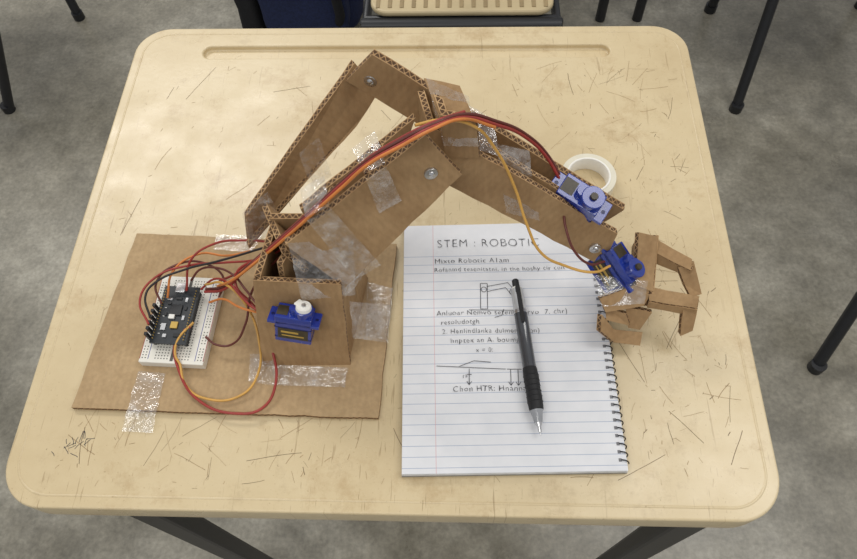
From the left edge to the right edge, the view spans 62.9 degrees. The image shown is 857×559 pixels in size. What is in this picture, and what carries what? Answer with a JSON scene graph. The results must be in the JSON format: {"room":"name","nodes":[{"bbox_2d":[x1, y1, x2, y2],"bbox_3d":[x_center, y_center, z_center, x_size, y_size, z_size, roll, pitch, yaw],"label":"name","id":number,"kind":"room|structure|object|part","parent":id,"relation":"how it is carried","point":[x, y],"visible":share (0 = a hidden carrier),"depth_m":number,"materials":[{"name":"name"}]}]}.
{"room":"workspace","nodes":[
{"label":"workspace","id":0,"kind":"room"},
{"bbox_2d":[0,0,856,558],"bbox_3d":[0.012,-0.337,1.668,8.000,0.001,8.000,0,61,2],"label":"floor","id":1,"kind":"structure","parent":0,"point":[785,166],"depth_m":1.53,"materials":[{"name":"concrete"}]},
{"bbox_2d":[0,0,84,114],"bbox_3d":[-1.155,-0.806,1.481,0.546,0.854,0.437,0,61,2],"label":"chair","id":2,"kind":"object","parent":1,"relation":"on","point":[7,106],"visible":1,"depth_m":1.71,"materials":[{"name":"black metal"}]},
{"bbox_3d":[-0.972,-0.551,1.568,0.192,0.446,0.024,-15,62,-6],"label":"leg","id":3,"kind":"part","parent":2,"relation":"part of","materials":[{"name":"black metal"}]},
{"bbox_3d":[-0.974,-0.853,1.733,0.024,0.442,0.113,-22,63,-10],"label":"leg","id":4,"kind":"part","parent":2,"relation":"part of","materials":[{"name":"black metal"}]},
{"bbox_2d":[234,0,363,28],"bbox_3d":[-0.322,-0.798,1.688,0.328,0.423,0.294,0,61,2],"label":"backpack","id":5,"kind":"object","parent":1,"relation":"on","point":[254,14],"visible":0.77,"depth_m":1.73,"materials":[{"name":"blue fabric"}]},
{"bbox_3d":[-0.450,-0.787,1.732,0.069,0.343,0.211,0,61,2],"label":"panel","id":6,"kind":"part","parent":5,"relation":"part of","materials":[{"name":"black fabric"}]},
{"bbox_2d":[6,26,778,558],"bbox_3d":[-0.017,0.128,0.986,0.607,0.750,0.526,0,61,2],"label":"school desk","id":7,"kind":"object","parent":1,"relation":"on","point":[204,118],"visible":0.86,"depth_m":0.64,"materials":[{"name":"laminate"}]},
{"bbox_3d":[-0.241,0.347,0.888,0.032,0.724,0.020,0,61,2],"label":"leg","id":8,"kind":"part","parent":7,"relation":"part of","materials":[{"name":"black metal"}]},
{"bbox_2d":[71,49,701,419],"bbox_3d":[-0.039,-0.026,0.520,0.510,0.215,0.228,0,61,2],"label":"robot","id":9,"kind":"object","parent":7,"relation":"on","point":[301,330],"visible":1,"depth_m":0.55,"materials":[{"name":"cardboard"}]},
{"bbox_2d":[138,276,223,368],"bbox_3d":[-0.211,0.036,0.604,0.055,0.009,0.082,3,61,3],"label":"breadboard","id":10,"kind":"object","parent":9,"relation":"on","point":[196,355],"visible":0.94,"depth_m":0.59,"materials":[{"name":"white plastic"}]},
{"bbox_2d":[144,283,201,346],"bbox_3d":[-0.216,0.029,0.594,0.033,0.017,0.056,3,61,4],"label":"board","id":11,"kind":"object","parent":10,"relation":"on","point":[178,311],"visible":1,"depth_m":0.59,"materials":[{"name":"black plastic"}]},
{"bbox_3d":[-0.161,0.037,0.610,0.254,0.005,0.170,2,61,3],"label":"plate","id":12,"kind":"part","parent":9,"relation":"part of","materials":[{"name":"cardboard"}]},
{"bbox_2d":[281,330,297,334],"bbox_3d":[-0.106,0.040,0.535,0.014,0.004,0.001,6,62,5],"label":"print","id":13,"kind":"object","parent":9,"relation":"on","point":[283,332],"depth_m":0.53,"materials":[{"name":"gold paint"}]},
{"bbox_3d":[-0.094,-0.092,0.544,0.139,0.124,0.019,-37,66,-17],"label":"arm","id":14,"kind":"part","parent":9,"relation":"part of","materials":[{"name":"cardboard"}]},
{"bbox_3d":[-0.050,-0.070,0.510,0.093,0.093,0.013,-21,63,-9],"label":"arm","id":15,"kind":"part","parent":9,"relation":"part of","materials":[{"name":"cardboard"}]},
{"bbox_3d":[-0.038,-0.044,0.493,0.131,0.119,0.030,-17,62,-7],"label":"arm","id":16,"kind":"part","parent":9,"relation":"part of","materials":[{"name":"cardboard"}]},
{"bbox_2d":[599,264,609,278],"bbox_3d":[0.142,-0.007,0.567,0.001,0.008,0.015,-32,65,-15],"label":"print","id":17,"kind":"object","parent":9,"relation":"on","point":[605,274],"depth_m":0.57,"materials":[{"name":"gold metal"}]},
{"bbox_3d":[0.173,-0.014,0.559,0.019,0.033,0.041,0,61,2],"label":"palm plate","id":18,"kind":"part","parent":9,"relation":"part of","materials":[{"name":"cardboard"}]},
{"bbox_2d":[402,223,628,476],"bbox_3d":[0.066,0.050,0.593,0.183,0.010,0.234,0,61,2],"label":"spiral notebook","id":19,"kind":"object","parent":7,"relation":"on","point":[465,410],"visible":0.8,"depth_m":0.58,"materials":[{"name":"paper"}]},
{"bbox_2d":[511,278,543,435],"bbox_3d":[0.081,0.060,0.574,0.014,0.015,0.138,-4,61,0],"label":"ballpoint pen","id":20,"kind":"object","parent":19,"relation":"on","point":[530,372],"visible":1,"depth_m":0.57,"materials":[{"name":"plastic"}]},
{"bbox_2d":[563,154,616,194],"bbox_3d":[0.151,-0.095,0.665,0.052,0.016,0.052,0,61,2],"label":"tape roll","id":21,"kind":"object","parent":7,"relation":"on","point":[593,162],"visible":0.47,"depth_m":0.67,"materials":[{"name":"white plastic"}]},
{"bbox_3d":[0.233,0.350,0.870,0.032,0.724,0.020,0,61,2],"label":"leg","id":22,"kind":"part","parent":7,"relation":"part of","materials":[{"name":"black metal"}]},
{"bbox_2d":[360,0,562,27],"bbox_3d":[0.061,-0.615,1.333,0.386,0.851,0.459,0,61,2],"label":"chair","id":23,"kind":"object","parent":1,"relation":"on","point":[391,13],"visible":0.62,"depth_m":1.21,"materials":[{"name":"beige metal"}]},
{"bbox_3d":[0.057,-0.443,1.222,0.346,0.028,0.028,0,61,2],"label":"seat rail","id":24,"kind":"part","parent":23,"relation":"part of","materials":[{"name":"black metal"}]},
{"bbox_3d":[0.061,-0.607,1.314,0.350,0.022,0.361,0,61,2],"label":"seat frame","id":25,"kind":"part","parent":23,"relation":"part of","materials":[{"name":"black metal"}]},
{"bbox_3d":[0.062,-0.617,1.299,0.320,0.012,0.360,0,61,2],"label":"seat","id":26,"kind":"part","parent":23,"relation":"part of","materials":[{"name":"beige plastic"}]},
{"bbox_2d":[595,0,646,22],"bbox_3d":[0.221,-1.077,1.638,0.710,0.749,0.520,0,61,2],"label":"chair","id":27,"kind":"object","parent":1,"relation":"on","point":[640,5],"visible":0.67,"depth_m":1.80,"materials":[{"name":"black metal"}]},
{"bbox_3d":[0.441,-0.861,1.523,0.026,0.729,0.026,0,61,2],"label":"leg","id":28,"kind":"part","parent":27,"relation":"part of","materials":[{"name":"black metal"}]},
{"bbox_3d":[0.536,-0.860,1.519,0.026,0.729,0.026,0,61,2],"label":"leg","id":29,"kind":"part","parent":27,"relation":"part of","materials":[{"name":"black metal"}]},
{"bbox_2d":[704,0,856,114],"bbox_3d":[0.921,-0.785,1.398,0.420,0.853,0.429,0,61,2],"label":"chair","id":30,"kind":"object","parent":1,"relation":"on","point":[737,105],"visible":1,"depth_m":1.59,"materials":[{"name":"black metal"}]},
{"bbox_3d":[0.743,-0.810,1.651,0.042,0.438,0.024,31,67,17],"label":"leg","id":31,"kind":"part","parent":30,"relation":"part of","materials":[{"name":"black metal"}]},
{"bbox_3d":[0.740,-0.578,1.524,0.024,0.445,0.173,6,62,5],"label":"leg","id":32,"kind":"part","parent":30,"relation":"part of","materials":[{"name":"black metal"}]},
{"bbox_2d":[807,291,856,374],"bbox_3d":[0.976,-0.205,1.079,0.494,0.854,0.430,0,61,2],"label":"chair","id":33,"kind":"object","parent":1,"relation":"on","point":[817,365],"visible":1,"depth_m":1.30,"materials":[{"name":"black metal"}]}
]}

